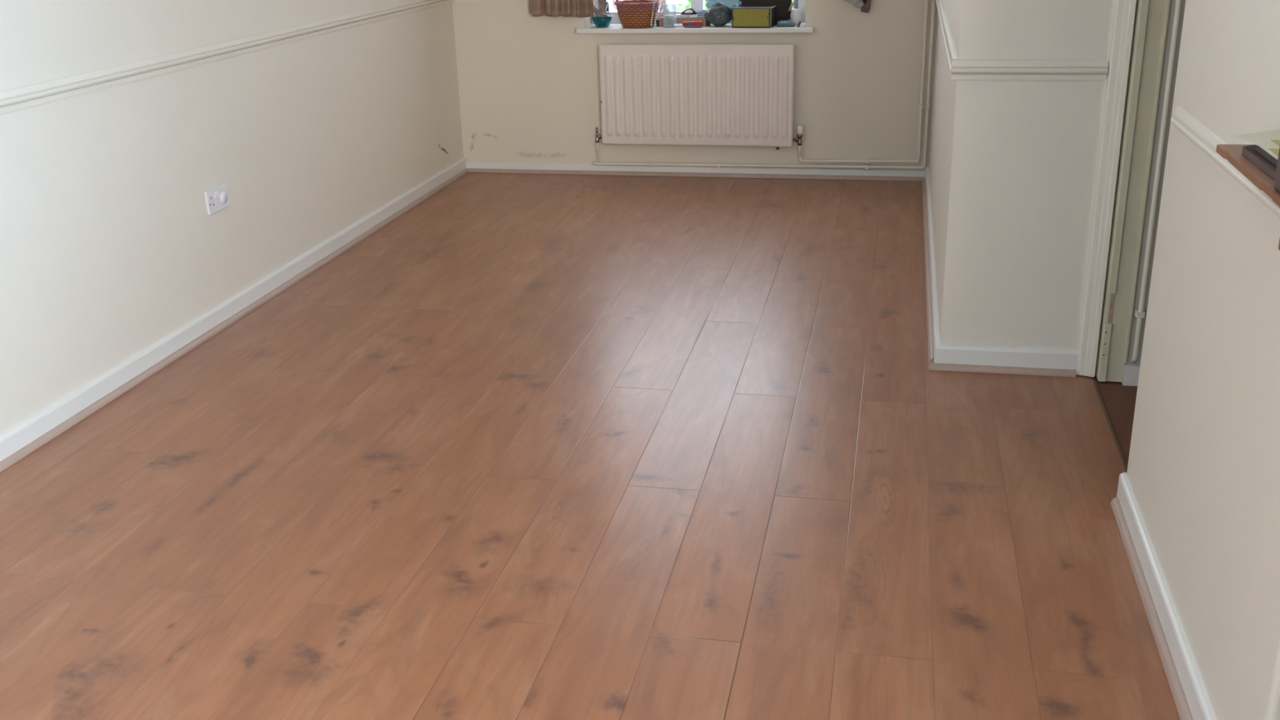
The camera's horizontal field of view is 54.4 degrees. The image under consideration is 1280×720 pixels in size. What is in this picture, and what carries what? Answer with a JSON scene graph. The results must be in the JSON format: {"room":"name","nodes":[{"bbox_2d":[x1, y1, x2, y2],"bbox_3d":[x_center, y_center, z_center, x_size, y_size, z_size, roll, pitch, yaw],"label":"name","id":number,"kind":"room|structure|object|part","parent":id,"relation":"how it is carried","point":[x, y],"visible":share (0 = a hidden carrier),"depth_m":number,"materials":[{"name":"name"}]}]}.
{"room":"empty living room","nodes":[
{"label":"empty living room","id":0,"kind":"room"},
{"bbox_2d":[0,0,463,435],"bbox_3d":[-1.921,-0.708,2.812,0.100,2.450,8.478,3,21,11],"label":"wall","id":1,"kind":"structure","parent":0,"point":[110,245],"depth_m":4.26,"materials":[{"name":"beige paint"}]},
{"bbox_2d":[204,182,230,215],"bbox_3d":[-1.528,-0.584,4.513,0.018,0.086,0.148,3,21,11],"label":"power socket","id":2,"kind":"object","parent":1,"relation":"attached to","point":[217,198],"visible":1,"depth_m":4.50,"materials":[{"name":"white plastic"}]},
{"bbox_2d":[0,0,453,114],"bbox_3d":[-1.847,-0.521,2.921,0.022,0.060,8.378,3,21,11],"label":"trim","id":3,"kind":"structure","parent":1,"relation":"attached to","point":[16,98],"depth_m":4.25,"materials":[{"name":"beige paint"}]},
{"bbox_2d":[0,156,466,461],"bbox_3d":[-1.828,0.341,3.244,0.015,0.080,8.378,3,21,11],"label":"baseboard","id":4,"kind":"structure","parent":1,"relation":"attached to","point":[17,437],"depth_m":4.39,"materials":[{"name":"white paint"}]},
{"bbox_2d":[0,168,467,472],"bbox_3d":[-1.814,0.373,3.244,0.016,0.019,8.363,3,21,11],"label":"trim","id":5,"kind":"structure","parent":1,"relation":"attached to","point":[33,446],"depth_m":4.37,"materials":[{"name":"brown wood"}]},
{"bbox_2d":[0,172,1180,719],"bbox_3d":[0.468,0.528,2.771,4.915,0.050,8.498,3,21,11],"label":"floor","id":6,"kind":"structure","parent":0,"point":[528,446],"depth_m":3.21,"materials":[{"name":"brown wood"}]},
{"bbox_2d":[1092,379,1127,472],"bbox_3d":[1.330,0.209,3.497,0.013,0.006,0.835,3,21,11],"label":"threshold","id":7,"kind":"object","parent":6,"relation":"on","point":[1100,399],"visible":0.64,"depth_m":3.54,"materials":[{"name":"brown wood"}]},
{"bbox_2d":[452,0,937,169],"bbox_3d":[0.262,-2.162,6.559,2.775,2.450,0.270,3,21,11],"label":"wall","id":8,"kind":"structure","parent":0,"point":[529,86],"depth_m":6.70,"materials":[{"name":"beige paint"}]},
{"bbox_2d":[455,0,528,1],"bbox_3d":[-0.776,-1.960,6.703,0.465,0.060,0.022,3,21,11],"label":"trim","id":9,"kind":"structure","parent":8,"relation":"attached to","point":[455,0],"depth_m":6.73,"materials":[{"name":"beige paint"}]},
{"bbox_2d":[576,23,813,33],"bbox_3d":[0.295,-1.756,6.607,1.254,0.026,0.215,3,21,11],"label":"window sill","id":10,"kind":"structure","parent":8,"relation":"attached to","point":[611,28],"depth_m":6.52,"materials":[{"name":"white paint"}]},
{"bbox_2d":[591,15,613,26],"bbox_3d":[-0.204,-1.817,6.684,0.120,0.056,0.120,3,21,11],"label":"glass bowl","id":11,"kind":"object","parent":10,"relation":"on","point":[608,18],"visible":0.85,"depth_m":6.66,"materials":[{"name":"teal glass"}]},
{"bbox_2d":[593,0,610,26],"bbox_3d":[-0.211,-1.866,6.670,0.115,0.162,0.087,13,25,34],"label":"plastic bag","id":12,"kind":"object","parent":11,"relation":"in","point":[601,11],"visible":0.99,"depth_m":6.65,"materials":[{"name":"teal plastic"}]},
{"bbox_2d":[602,0,609,26],"bbox_3d":[-0.189,-1.901,6.731,0.048,0.181,0.048,3,21,11],"label":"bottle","id":13,"kind":"object","parent":10,"relation":"on","point":[608,5],"visible":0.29,"depth_m":6.72,"materials":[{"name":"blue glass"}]},
{"bbox_2d":[612,0,662,28],"bbox_3d":[-0.013,-1.917,6.596,0.268,0.296,0.266,3,21,11],"label":"wicker basket","id":14,"kind":"object","parent":10,"relation":"on","point":[633,14],"visible":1,"depth_m":6.55,"materials":[{"name":"brown wicker"}]},
{"bbox_2d":[661,8,670,17],"bbox_3d":[0.138,-1.849,6.704,0.048,0.086,0.048,3,21,11],"label":"cup","id":15,"kind":"object","parent":10,"relation":"on","point":[666,10],"visible":0.56,"depth_m":6.68,"materials":[{"name":"white ceramic"}]},
{"bbox_2d":[662,14,676,27],"bbox_3d":[0.158,-1.786,6.573,0.072,0.060,0.072,3,21,11],"label":"glass tumbler","id":16,"kind":"object","parent":10,"relation":"on","point":[675,15],"visible":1,"depth_m":6.57,"materials":[{"name":"clear glass"}]},
{"bbox_2d":[662,3,676,15],"bbox_3d":[0.157,-1.842,6.553,0.074,0.058,0.074,3,21,11],"label":"glass tumbler","id":17,"kind":"object","parent":16,"relation":"on","point":[676,3],"visible":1,"depth_m":6.55,"materials":[{"name":"clear glass"}]},
{"bbox_2d":[656,16,711,26],"bbox_3d":[0.233,-1.806,6.640,0.288,0.046,0.065,3,21,11],"label":"cardboard box","id":18,"kind":"object","parent":10,"relation":"on","point":[668,20],"visible":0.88,"depth_m":6.62,"materials":[{"name":"brown cardboard"}]},
{"bbox_2d":[675,13,697,17],"bbox_3d":[0.249,-1.828,6.616,0.116,0.016,0.040,3,21,11],"label":"paper packet","id":19,"kind":"object","parent":18,"relation":"on","point":[678,15],"visible":0.99,"depth_m":6.60,"materials":[{"name":"white paper"}]},
{"bbox_2d":[680,8,697,14],"bbox_3d":[0.258,-1.849,6.603,0.088,0.032,0.050,3,21,11],"label":"computer mouse","id":20,"kind":"object","parent":19,"relation":"on","point":[689,11],"visible":1,"depth_m":6.59,"materials":[{"name":"black plastic"}]},
{"bbox_2d":[696,9,706,16],"bbox_3d":[0.337,-1.839,6.602,0.082,0.035,0.040,3,21,11],"label":"plastic wrapper","id":21,"kind":"object","parent":18,"relation":"on","point":[700,13],"visible":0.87,"depth_m":6.59,"materials":[{"name":"blue plastic"}]},
{"bbox_2d":[673,21,702,27],"bbox_3d":[0.253,-1.762,6.540,0.154,0.034,0.034,3,21,11],"label":"utility knife","id":22,"kind":"object","parent":10,"relation":"on","point":[690,24],"visible":1,"depth_m":6.53,"materials":[{"name":"red plastic"}]},
{"bbox_3d":[0.201,-1.762,6.551,0.048,0.012,0.002,3,21,11],"label":"blade","id":23,"kind":"part","parent":22,"relation":"part of","materials":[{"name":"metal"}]},
{"bbox_3d":[0.277,-1.761,6.535,0.106,0.034,0.034,3,21,11],"label":"handle","id":24,"kind":"part","parent":22,"relation":"part of","materials":[{"name":"red plastic"}]},
{"bbox_2d":[704,0,742,26],"bbox_3d":[0.436,-1.850,6.555,0.194,0.178,0.130,3,21,11],"label":"plastic bag","id":25,"kind":"object","parent":10,"relation":"on","point":[718,12],"visible":0.97,"depth_m":6.53,"materials":[{"name":"plastic"}]},
{"bbox_2d":[731,5,776,27],"bbox_3d":[0.595,-1.791,6.499,0.207,0.100,0.141,5,21,16],"label":"product box","id":26,"kind":"object","parent":10,"relation":"on","point":[742,16],"visible":1,"depth_m":6.44,"materials":[{"name":"yellow cardboard"}]},
{"bbox_2d":[738,0,795,24],"bbox_3d":[0.669,-1.877,6.564,0.308,0.212,0.057,3,21,11],"label":"fabric bag","id":27,"kind":"object","parent":10,"relation":"on","point":[784,7],"visible":0.48,"depth_m":6.55,"materials":[{"name":"black fabric"}]},
{"bbox_2d":[777,20,795,26],"bbox_3d":[0.759,-1.752,6.483,0.093,0.030,0.060,3,21,11],"label":"packet","id":28,"kind":"object","parent":10,"relation":"on","point":[782,23],"visible":1,"depth_m":6.46,"materials":[{"name":"teal plastic"}]},
{"bbox_2d":[790,8,801,25],"bbox_3d":[0.818,-1.800,6.534,0.062,0.081,0.062,3,21,11],"label":"jar","id":29,"kind":"object","parent":10,"relation":"on","point":[796,14],"visible":0.86,"depth_m":6.51,"materials":[{"name":"white ceramic"}]},
{"bbox_2d":[797,21,804,26],"bbox_3d":[0.829,-1.733,6.431,0.034,0.028,0.016,3,21,11],"label":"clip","id":30,"kind":"object","parent":10,"relation":"on","point":[801,24],"visible":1,"depth_m":6.42,"materials":[{"name":"white plastic"}]},
{"bbox_2d":[466,168,924,181],"bbox_3d":[0.258,-1.016,6.822,2.545,0.019,0.016,3,21,11],"label":"trim","id":31,"kind":"structure","parent":8,"relation":"attached to","point":[469,170],"depth_m":6.80,"materials":[{"name":"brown wood"}]},
{"bbox_2d":[466,161,925,177],"bbox_3d":[0.268,-1.037,6.829,2.560,0.053,0.015,3,21,11],"label":"baseboard","id":32,"kind":"structure","parent":8,"relation":"attached to","point":[788,171],"depth_m":6.80,"materials":[{"name":"white paint"}]},
{"bbox_2d":[598,44,795,150],"bbox_3d":[0.300,-1.404,6.638,1.035,0.548,0.096,3,21,11],"label":"radiator","id":33,"kind":"object","parent":8,"relation":"attached to","point":[686,95],"visible":1,"depth_m":6.59,"materials":[{"name":"metal"}]},
{"bbox_2d":[595,127,601,142],"bbox_3d":[-0.224,-1.230,6.813,0.044,0.082,0.026,3,21,11],"label":"radiator valve","id":34,"kind":"object","parent":33,"relation":"attached to","point":[598,137],"visible":1,"depth_m":6.81,"materials":[{"name":"silver metal"}]},
{"bbox_3d":[0.302,-1.415,6.647,1.035,0.522,0.012,3,21,11],"label":"panel","id":35,"kind":"part","parent":33,"relation":"part of","materials":[{"name":"metal"}]},
{"bbox_2d":[792,124,803,145],"bbox_3d":[0.838,-1.191,6.596,0.054,0.109,0.037,3,21,11],"label":"radiator valve","id":36,"kind":"object","parent":33,"relation":"attached to","point":[799,127],"visible":1,"depth_m":6.58,"materials":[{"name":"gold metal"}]},
{"bbox_2d":[591,0,805,24],"bbox_3d":[0.300,-2.422,6.509,1.175,1.290,0.070,3,21,11],"label":"window","id":37,"kind":"structure","parent":8,"relation":"in","point":[697,5],"depth_m":6.69,"materials":[{"name":"white plastic"}]},
{"bbox_2d":[592,0,935,169],"bbox_3d":[0.594,-2.137,6.327,1.810,2.342,0.038,3,21,11],"label":"pipe","id":38,"kind":"object","parent":8,"relation":"attached to","point":[866,166],"visible":1,"depth_m":6.62,"materials":[{"name":"white metal"}]},
{"bbox_2d":[596,142,599,163],"bbox_3d":[-0.231,-1.141,6.861,0.013,0.126,0.037,-1,20,2],"label":"pipe","id":39,"kind":"object","parent":38,"relation":"attached to","point":[597,144],"visible":1,"depth_m":6.86,"materials":[{"name":"white metal"}]},
{"bbox_2d":[844,0,871,13],"bbox_3d":[1.085,-1.881,6.294,0.173,0.247,0.081,3,21,11],"label":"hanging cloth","id":40,"kind":"object","parent":8,"relation":"hanging from","point":[864,5],"visible":1,"depth_m":6.31,"materials":[{"name":"fabric"}]},
{"bbox_2d":[798,0,928,164],"bbox_3d":[1.132,-2.123,6.208,0.640,2.309,0.048,2,21,9],"label":"pipe","id":41,"kind":"object","parent":8,"relation":"attached to","point":[867,161],"visible":1,"depth_m":6.50,"materials":[{"name":"white metal"}]},
{"bbox_3d":[0.217,-3.072,6.020,1.780,0.030,0.104,3,21,11],"label":"curtain rod","id":42,"kind":"object","parent":8,"relation":"attached to","visible":0},
{"bbox_2d":[528,0,594,17],"bbox_3d":[-0.432,-2.445,6.359,0.369,1.355,0.079,3,21,11],"label":"curtain","id":43,"kind":"object","parent":42,"relation":"hanging from","point":[553,8],"visible":1,"depth_m":6.58,"materials":[{"name":"brown fabric"}]},
{"bbox_2d":[928,0,1115,350],"bbox_3d":[1.445,-1.578,4.841,0.470,2.400,2.811,3,21,11],"label":"wall","id":44,"kind":"structure","parent":0,"point":[1013,164],"depth_m":3.78,"materials":[{"name":"beige paint"}]},
{"bbox_2d":[921,177,933,363],"bbox_3d":[1.222,-0.478,5.316,0.016,0.019,2.765,3,21,11],"label":"trim","id":45,"kind":"structure","parent":44,"relation":"attached to","point":[929,315],"depth_m":4.84,"materials":[{"name":"brown wood"}]},
{"bbox_2d":[924,165,940,359],"bbox_3d":[1.234,-0.500,5.288,0.015,0.080,2.796,3,21,11],"label":"baseboard","id":46,"kind":"structure","parent":44,"relation":"attached to","point":[935,330],"depth_m":4.83,"materials":[{"name":"white paint"}]},
{"bbox_2d":[935,0,958,71],"bbox_3d":[1.208,-1.349,4.969,0.022,0.066,2.791,3,21,11],"label":"trim","id":47,"kind":"structure","parent":44,"relation":"attached to","point":[951,51],"depth_m":4.43,"materials":[{"name":"beige paint"}]},
{"bbox_2d":[928,362,1075,377],"bbox_3d":[1.148,0.031,3.957,0.449,0.019,0.016,3,21,11],"label":"trim","id":48,"kind":"structure","parent":44,"relation":"attached to","point":[934,366],"depth_m":3.95,"materials":[{"name":"brown wood"}]},
{"bbox_2d":[933,343,1079,375],"bbox_3d":[1.161,-0.002,3.958,0.439,0.080,0.015,3,21,11],"label":"baseboard","id":49,"kind":"structure","parent":44,"relation":"attached to","point":[1037,357],"depth_m":3.95,"materials":[{"name":"white paint"}]},
{"bbox_2d":[951,58,1108,79],"bbox_3d":[1.135,-0.848,3.640,0.438,0.060,0.022,3,21,11],"label":"trim","id":50,"kind":"structure","parent":44,"relation":"attached to","point":[962,68],"depth_m":3.64,"materials":[{"name":"beige paint"}]},
{"bbox_2d":[1076,0,1136,377],"bbox_3d":[1.375,-0.916,3.555,0.052,2.056,0.034,3,21,11],"label":"trim","id":51,"kind":"structure","parent":44,"relation":"attached to","point":[1124,10],"depth_m":3.69,"materials":[{"name":"beige paint"}]},
{"bbox_2d":[1094,0,1279,719],"bbox_3d":[1.688,-0.056,0.794,1.809,2.430,5.767,3,21,11],"label":"wall","id":52,"kind":"structure","parent":0,"point":[1203,472],"depth_m":2.29,"materials":[{"name":"beige paint"}]},
{"bbox_2d":[1121,362,1140,386],"bbox_3d":[2.269,0.081,3.690,1.588,0.068,0.024,3,21,11],"label":"baseboard","id":53,"kind":"structure","parent":52,"relation":"attached to","point":[1131,371],"depth_m":3.83,"materials":[{"name":"white paint"}]},
{"bbox_2d":[1095,0,1170,382],"bbox_3d":[1.334,-0.750,3.160,0.126,2.028,0.888,3,21,11],"label":"door frame","id":54,"kind":"structure","parent":52,"relation":"in","point":[1151,20],"depth_m":3.65,"materials":[{"name":"beige wood"}]},
{"bbox_2d":[1110,497,1193,719],"bbox_3d":[1.059,0.562,2.542,0.016,0.019,1.222,3,21,11],"label":"trim","id":55,"kind":"structure","parent":52,"relation":"attached to","point":[1177,691],"depth_m":2.60,"materials":[{"name":"brown wood"}]},
{"bbox_2d":[1129,0,1182,363],"bbox_3d":[1.484,-1.076,3.412,0.027,2.321,0.042,3,21,11],"label":"pipe","id":56,"kind":"object","parent":52,"relation":"attached to","point":[1140,313],"visible":1,"depth_m":3.60,"materials":[{"name":"white metal"}]},
{"bbox_2d":[1116,472,1217,719],"bbox_3d":[1.075,0.531,2.537,0.015,0.080,1.240,3,21,11],"label":"baseboard","id":57,"kind":"structure","parent":52,"relation":"attached to","point":[1201,708],"depth_m":2.54,"materials":[{"name":"white paint"}]},
{"bbox_2d":[1170,105,1279,229],"bbox_3d":[1.049,-0.328,2.188,0.013,0.066,1.155,3,21,11],"label":"trim","id":58,"kind":"structure","parent":52,"relation":"attached to","point":[1202,140],"depth_m":2.34,"materials":[{"name":"beige paint"}]},
{"bbox_2d":[1216,144,1279,250],"bbox_3d":[0.908,-0.195,1.716,0.091,0.082,0.643,3,21,11],"label":"wooden shelf","id":59,"kind":"object","parent":52,"relation":"attached to","point":[1232,153],"visible":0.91,"depth_m":1.83,"materials":[{"name":"orange wood"}]},
{"bbox_2d":[1241,144,1276,179],"bbox_3d":[0.946,-0.292,1.836,0.068,0.012,0.285,3,21,11],"label":"notebook","id":60,"kind":"object","parent":59,"relation":"on","point":[1249,152],"visible":0.6,"depth_m":1.84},
{"bbox_2d":[1254,144,1277,166],"bbox_3d":[0.950,-0.301,1.829,0.059,0.010,0.260,3,21,11],"label":"notebook","id":61,"kind":"object","parent":60,"relation":"on","point":[1258,148],"visible":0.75,"depth_m":1.83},
{"bbox_2d":[1231,129,1279,159],"bbox_3d":[0.939,-0.312,1.838,0.083,0.004,0.300,3,21,11],"label":"leaflet","id":62,"kind":"object","parent":61,"relation":"on","point":[1269,141],"visible":0.95,"depth_m":1.90,"materials":[{"name":"white paper"}]},
{"bbox_2d":[1273,146,1279,191],"bbox_3d":[0.893,-0.268,1.626,0.080,0.118,0.122,3,21,11],"label":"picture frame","id":63,"kind":"object","parent":59,"relation":"on","point":[1277,180],"visible":1,"depth_m":1.69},
{"label":"outside","id":64,"kind":"structure","parent":0,"visible":0},
{"bbox_2d":[608,0,690,11],"bbox_3d":[1.838,-1.486,8.859,28.000,0.100,50.000,3,21,11],"label":"ground","id":65,"kind":"structure","parent":64,"point":[671,7],"depth_m":20.49,"materials":[{"name":"white"}]},
{"bbox_2d":[676,0,731,24],"bbox_3d":[0.608,-2.751,9.982,0.707,1.558,0.705,12,24,32],"label":"shrub","id":66,"kind":"object","parent":65,"relation":"on","point":[686,6],"visible":0.02,"depth_m":9.92,"materials":[{"name":"green plant"}]}
]}

